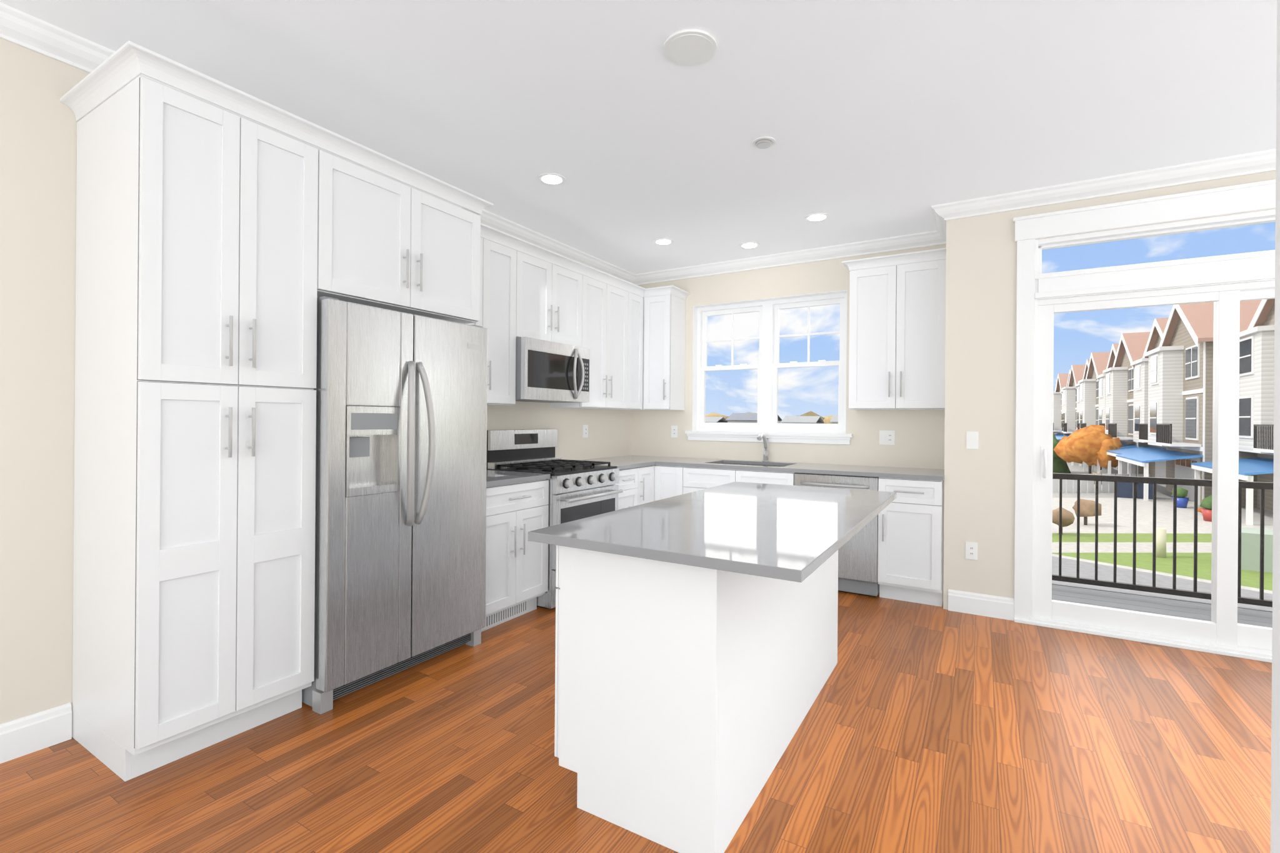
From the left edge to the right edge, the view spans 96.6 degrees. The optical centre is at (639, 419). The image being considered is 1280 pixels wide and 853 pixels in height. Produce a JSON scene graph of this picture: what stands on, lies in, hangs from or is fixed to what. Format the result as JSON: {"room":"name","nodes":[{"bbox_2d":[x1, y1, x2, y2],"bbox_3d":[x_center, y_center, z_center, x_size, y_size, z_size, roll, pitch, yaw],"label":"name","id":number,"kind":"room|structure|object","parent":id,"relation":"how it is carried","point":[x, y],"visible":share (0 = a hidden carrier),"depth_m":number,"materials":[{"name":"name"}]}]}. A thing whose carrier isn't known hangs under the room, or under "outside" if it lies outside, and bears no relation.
{"room":"kitchen","nodes":[
{"label":"kitchen","id":0,"kind":"room"},
{"bbox_2d":[315,298,487,692],"bbox_3d":[-1.134,0.326,2.847,0.078,1.690,0.918,0,0,31],"label":"door","id":1,"kind":"structure","parent":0,"point":[390,592],"depth_m":2.73,"materials":[{"name":"silver metal"}]},
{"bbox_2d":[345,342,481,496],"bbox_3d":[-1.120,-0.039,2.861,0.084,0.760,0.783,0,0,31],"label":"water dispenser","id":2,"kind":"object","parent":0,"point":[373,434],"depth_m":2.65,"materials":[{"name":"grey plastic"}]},
{"bbox_2d":[406,360,435,526],"bbox_3d":[-1.085,0.116,2.784,0.086,0.804,0.156,0,0,31],"label":"handle","id":3,"kind":"object","parent":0,"point":[410,364],"depth_m":2.76,"materials":[{"name":"silver metal"}]},
{"bbox_2d":[563,472,623,503],"bbox_3d":[-0.332,0.722,4.070,0.078,0.647,0.656,0,0,31],"label":"handle","id":4,"kind":"object","parent":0,"point":[567,483],"depth_m":4.05,"materials":[{"name":"silver metal"}]},
{"bbox_2d":[0,591,1271,852],"bbox_3d":[0.353,1.333,1.181,5.920,0.100,7.920,0,0,31],"label":"floor","id":5,"kind":"structure","parent":0,"point":[932,729],"depth_m":2.11,"materials":[{"name":"brown wood"}]},
{"bbox_2d":[71,76,480,781],"bbox_3d":[-1.568,0.045,2.753,0.666,2.445,1.535,0,0,31],"label":"pantry","id":6,"kind":"object","parent":5,"relation":"on","point":[209,237],"visible":1,"depth_m":2.16,"materials":[{"name":"white wood"}]},
{"bbox_2d":[301,296,482,714],"bbox_3d":[-1.411,0.356,3.013,0.653,1.826,0.918,0,0,31],"label":"fridge","id":7,"kind":"object","parent":5,"relation":"on","point":[321,702],"visible":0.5,"depth_m":2.55,"materials":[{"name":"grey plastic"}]},
{"bbox_2d":[486,465,619,608],"bbox_3d":[-0.643,0.816,4.256,0.665,0.918,0.756,0,0,31],"label":"range","id":8,"kind":"object","parent":5,"relation":"on","point":[560,512],"visible":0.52,"depth_m":3.93,"materials":[{"name":"silver metal"}]},
{"bbox_2d":[486,429,561,469],"bbox_3d":[-0.892,0.216,4.408,0.126,0.277,0.756,0,0,31],"label":"backguard","id":9,"kind":"object","parent":8,"relation":"attached to","point":[504,447],"visible":0.77,"depth_m":4.35,"materials":[{"name":"silver metal"}]},
{"bbox_2d":[498,459,610,473],"bbox_3d":[-0.622,0.341,4.246,0.505,0.032,0.688,0,0,31],"label":"grate","id":10,"kind":"object","parent":8,"relation":"on","point":[552,465],"depth_m":4.15,"materials":[{"name":"black metal"}]},
{"bbox_2d":[554,545,838,852],"bbox_3d":[0.379,0.842,2.473,0.590,0.883,1.620,0,0,31],"label":"kitchen island","id":11,"kind":"object","parent":5,"relation":"on","point":[680,690],"visible":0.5,"depth_m":1.79,"materials":[{"name":"white wood"}]},
{"bbox_2d":[528,481,896,582],"bbox_3d":[0.483,0.385,2.401,0.885,0.030,1.820,0,0,31],"label":"countertop","id":12,"kind":"structure","parent":11,"relation":"on","point":[786,532],"depth_m":1.93,"materials":[{"name":"grey stone"}]},
{"bbox_2d":[481,465,944,631],"bbox_3d":[0.452,0.842,3.994,2.868,0.883,2.671,0,0,31],"label":"base cabinet","id":13,"kind":"object","parent":5,"relation":"on","point":[910,568],"visible":0.45,"depth_m":3.93,"materials":[{"name":"white wood"}]},
{"bbox_2d":[481,600,528,630],"bbox_3d":[-0.859,1.217,3.556,0.006,0.088,0.460,0,0,31],"label":"floor vent grille","id":14,"kind":"object","parent":13,"relation":"attached to","point":[494,619],"visible":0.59,"depth_m":3.58,"materials":[{"name":"white plastic"}]},
{"bbox_2d":[486,455,944,486],"bbox_3d":[0.459,0.385,3.992,2.876,0.030,2.671,0,0,31],"label":"countertop","id":15,"kind":"structure","parent":13,"relation":"on","point":[494,477],"depth_m":4.46,"materials":[{"name":"grey stone"}]},
{"bbox_2d":[722,463,795,473],"bbox_3d":[0.948,0.505,4.890,0.720,0.201,0.470,0,0,31],"label":"sink","id":16,"kind":"object","parent":15,"relation":"in","point":[722,463],"visible":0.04,"depth_m":5.11,"materials":[{"name":"silver metal"}]},
{"bbox_2d":[756,433,769,461],"bbox_3d":[1.083,0.246,5.014,0.060,0.255,0.237,0,0,31],"label":"faucet","id":17,"kind":"object","parent":15,"relation":"on","point":[761,435],"visible":1,"depth_m":5.06,"materials":[{"name":"silver metal"}]},
{"bbox_2d":[793,472,879,596],"bbox_3d":[1.595,0.852,4.490,0.602,0.882,0.610,0,0,31],"label":"dishwasher","id":18,"kind":"object","parent":5,"relation":"on","point":[858,557],"visible":0.43,"depth_m":4.15,"materials":[{"name":"grey metal"}]},
{"bbox_2d":[800,481,869,488],"bbox_3d":[1.430,0.484,4.209,0.492,0.023,0.063,0,0,31],"label":"handle","id":19,"kind":"object","parent":18,"relation":"attached to","point":[804,483],"depth_m":4.18,"materials":[{"name":"silver metal"}]},
{"bbox_2d":[0,38,1275,733],"bbox_3d":[0.365,-0.092,1.181,5.920,2.750,7.920,0,0,31],"label":"wall","id":20,"kind":"structure","parent":0,"point":[38,131],"depth_m":3.13,"materials":[{"name":"beige paint"}]},
{"bbox_2d":[537,173,565,185],"bbox_3d":[-0.538,-1.470,3.477,0.168,0.007,0.179,0,0,-19],"label":"recessed light","id":21,"kind":"object","parent":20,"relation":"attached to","point":[552,179],"depth_m":3.47,"materials":[{"name":"white plastic"}]},
{"bbox_2d":[465,237,685,410],"bbox_3d":[-0.506,-0.636,4.574,0.608,1.075,2.671,0,0,31],"label":"upper cabinet","id":22,"kind":"object","parent":20,"relation":"attached to","point":[636,344],"visible":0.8,"depth_m":4.71,"materials":[{"name":"white wood"}]},
{"bbox_2d":[59,40,946,300],"bbox_3d":[-0.422,-1.211,3.882,4.841,0.083,2.247,0,0,-30],"label":"crown molding","id":23,"kind":"structure","parent":22,"relation":"attached to","point":[132,60],"depth_m":2.40,"materials":[{"name":"white wood"}]},
{"bbox_2d":[515,336,589,403],"bbox_3d":[-0.770,-0.355,4.338,0.403,0.428,0.754,0,0,31],"label":"microwave","id":24,"kind":"object","parent":22,"relation":"attached to","point":[544,369],"visible":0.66,"depth_m":4.13,"materials":[{"name":"grey metal"}]},
{"bbox_2d":[573,348,584,399],"bbox_3d":[-0.482,-0.353,4.388,0.051,0.389,0.131,0,0,31],"label":"handle","id":25,"kind":"object","parent":24,"relation":"attached to","point":[577,353],"depth_m":4.38,"materials":[{"name":"silver metal"}]},
{"bbox_2d":[583,425,588,437],"label":"outlet plates","id":26,"kind":"object","parent":20,"relation":"attached to","point":[585,427],"depth_m":5.19,"materials":[{"name":"white plastic"}]},
{"bbox_2d":[653,238,673,244],"bbox_3d":[0.192,-1.464,4.677,0.169,0.007,0.181,0,0,-19],"label":"recessed light","id":27,"kind":"object","parent":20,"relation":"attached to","point":[660,241],"depth_m":4.67,"materials":[{"name":"white plastic"}]},
{"bbox_2d":[671,425,677,437],"label":"outlet plates","id":28,"kind":"object","parent":20,"relation":"attached to","point":[674,428],"depth_m":5.62,"materials":[{"name":"white plastic"}]},
{"bbox_2d":[663,28,716,66],"bbox_3d":[0.196,-1.461,2.244,0.210,0.014,0.210,0,0,31],"label":"disc","id":29,"kind":"object","parent":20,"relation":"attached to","point":[687,47],"visible":1,"depth_m":2.23,"materials":[{"name":"white plastic"}]},
{"bbox_2d":[739,241,759,248],"bbox_3d":[0.914,-1.459,4.757,0.172,0.007,0.182,0,0,-19],"label":"recessed light","id":30,"kind":"object","parent":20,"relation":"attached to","point":[748,245],"depth_m":4.76,"materials":[{"name":"white plastic"}]},
{"bbox_2d":[752,136,775,148],"bbox_3d":[0.653,-1.455,3.007,0.120,0.020,0.120,0,0,31],"label":"ceiling sensor","id":31,"kind":"object","parent":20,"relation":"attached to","point":[765,142],"visible":1,"depth_m":2.98,"materials":[{"name":"white plastic"}]},
{"bbox_2d":[685,290,853,444],"bbox_3d":[1.152,-0.446,5.207,1.540,1.300,0.206,0,0,31],"label":"window frame","id":32,"kind":"structure","parent":20,"relation":"in","point":[769,309],"depth_m":5.22,"materials":[{"name":"white wood"}]},
{"bbox_2d":[805,212,829,221],"bbox_3d":[1.270,-1.456,4.091,0.173,0.007,0.181,0,0,-19],"label":"recessed light","id":33,"kind":"object","parent":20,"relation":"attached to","point":[817,217],"depth_m":4.09,"materials":[{"name":"white plastic"}]},
{"bbox_2d":[879,430,894,444],"label":"outlet plates","id":34,"kind":"object","parent":20,"relation":"attached to","point":[887,437],"depth_m":4.62,"materials":[{"name":"white plastic"}]},
{"bbox_2d":[848,259,946,409],"bbox_3d":[2.003,-0.624,4.418,0.678,1.090,0.362,0,0,31],"label":"upper cabinet","id":35,"kind":"object","parent":20,"relation":"attached to","point":[897,312],"visible":0.94,"depth_m":4.29,"materials":[{"name":"white wood"}]},
{"bbox_2d":[965,541,977,559],"label":"outlet plates","id":36,"kind":"object","parent":20,"relation":"attached to","point":[971,548],"depth_m":3.81,"materials":[{"name":"white plastic"}]},
{"bbox_2d":[966,431,978,448],"label":"outlet plates","id":37,"kind":"object","parent":20,"relation":"attached to","point":[972,437],"depth_m":3.81,"materials":[{"name":"white plastic"}]},
{"bbox_2d":[1013,179,1275,663],"bbox_3d":[3.321,0.006,3.230,2.044,2.600,0.205,0,0,31],"label":"patio door","id":38,"kind":"structure","parent":20,"relation":"attached to","point":[1227,280],"depth_m":3.38,"materials":[{"name":"white wood"}]},
{"bbox_2d":[1040,446,1048,481],"bbox_3d":[2.562,0.280,3.606,0.040,0.220,0.070,0,0,31],"label":"door handle","id":39,"kind":"object","parent":38,"relation":"attached to","point":[1044,450],"depth_m":3.62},
{"bbox_2d":[0,0,1276,274],"bbox_3d":[0.376,-1.517,1.181,5.920,0.100,7.920,0,0,31],"label":"ceiling","id":40,"kind":"structure","parent":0,"point":[878,114],"depth_m":2.58,"materials":[{"name":"white paint"}]},
{"bbox_2d":[1270,0,1279,852],"bbox_3d":[1.102,-0.086,0.827,0.245,2.749,0.080,0,0,31],"label":"wall","id":41,"kind":"structure","parent":0,"point":[1275,795],"depth_m":0.90,"materials":[{"name":"white paint"}]},
{"bbox_2d":[0,589,1014,763],"bbox_3d":[0.205,1.212,0.932,5.598,0.140,7.018,0,0,31],"label":"baseboard","id":42,"kind":"structure","parent":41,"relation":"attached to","point":[22,736],"depth_m":2.21,"materials":[{"name":"white wood"}]},
{"bbox_2d":[0,1,1276,284],"bbox_3d":[0.375,-1.422,1.181,5.598,0.090,7.598,0,0,31],"label":"crown molding","id":43,"kind":"structure","parent":41,"relation":"attached to","point":[19,27],"depth_m":3.54,"materials":[{"name":"white wood"}]},
{"label":"outside","id":44,"kind":"structure","parent":0,"visible":0},
{"bbox_2d":[1051,461,1273,610],"bbox_3d":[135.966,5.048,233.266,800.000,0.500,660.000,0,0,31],"label":"ground","id":45,"kind":"structure","parent":44,"point":[1250,579],"depth_m":17.43,"materials":[{"name":"grey concrete"}]},
{"bbox_2d":[705,411,1057,433],"bbox_3d":[104.537,1.229,141.128,350.889,10.424,58.570,0,0,31],"label":"skyline","id":46,"kind":"object","parent":45,"relation":"on","point":[809,417],"visible":0.14,"depth_m":159.16,"materials":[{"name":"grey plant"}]},
{"bbox_2d":[1052,298,1274,573],"bbox_3d":[40.814,-1.014,46.611,19.060,10.130,80.900,0,0,31],"label":"scenery","id":47,"kind":"object","parent":45,"relation":"on","point":[1142,407],"visible":0.88,"depth_m":29.22,"materials":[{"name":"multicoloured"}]},
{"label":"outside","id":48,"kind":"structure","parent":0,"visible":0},
{"bbox_2d":[1051,473,1273,628],"bbox_3d":[3.979,0.994,3.651,3.160,1.115,1.199,0,0,31],"label":"balcony","id":49,"kind":"object","parent":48,"point":[1157,605],"visible":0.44,"depth_m":4.23,"materials":[{"name":"grey metal"}]}
]}

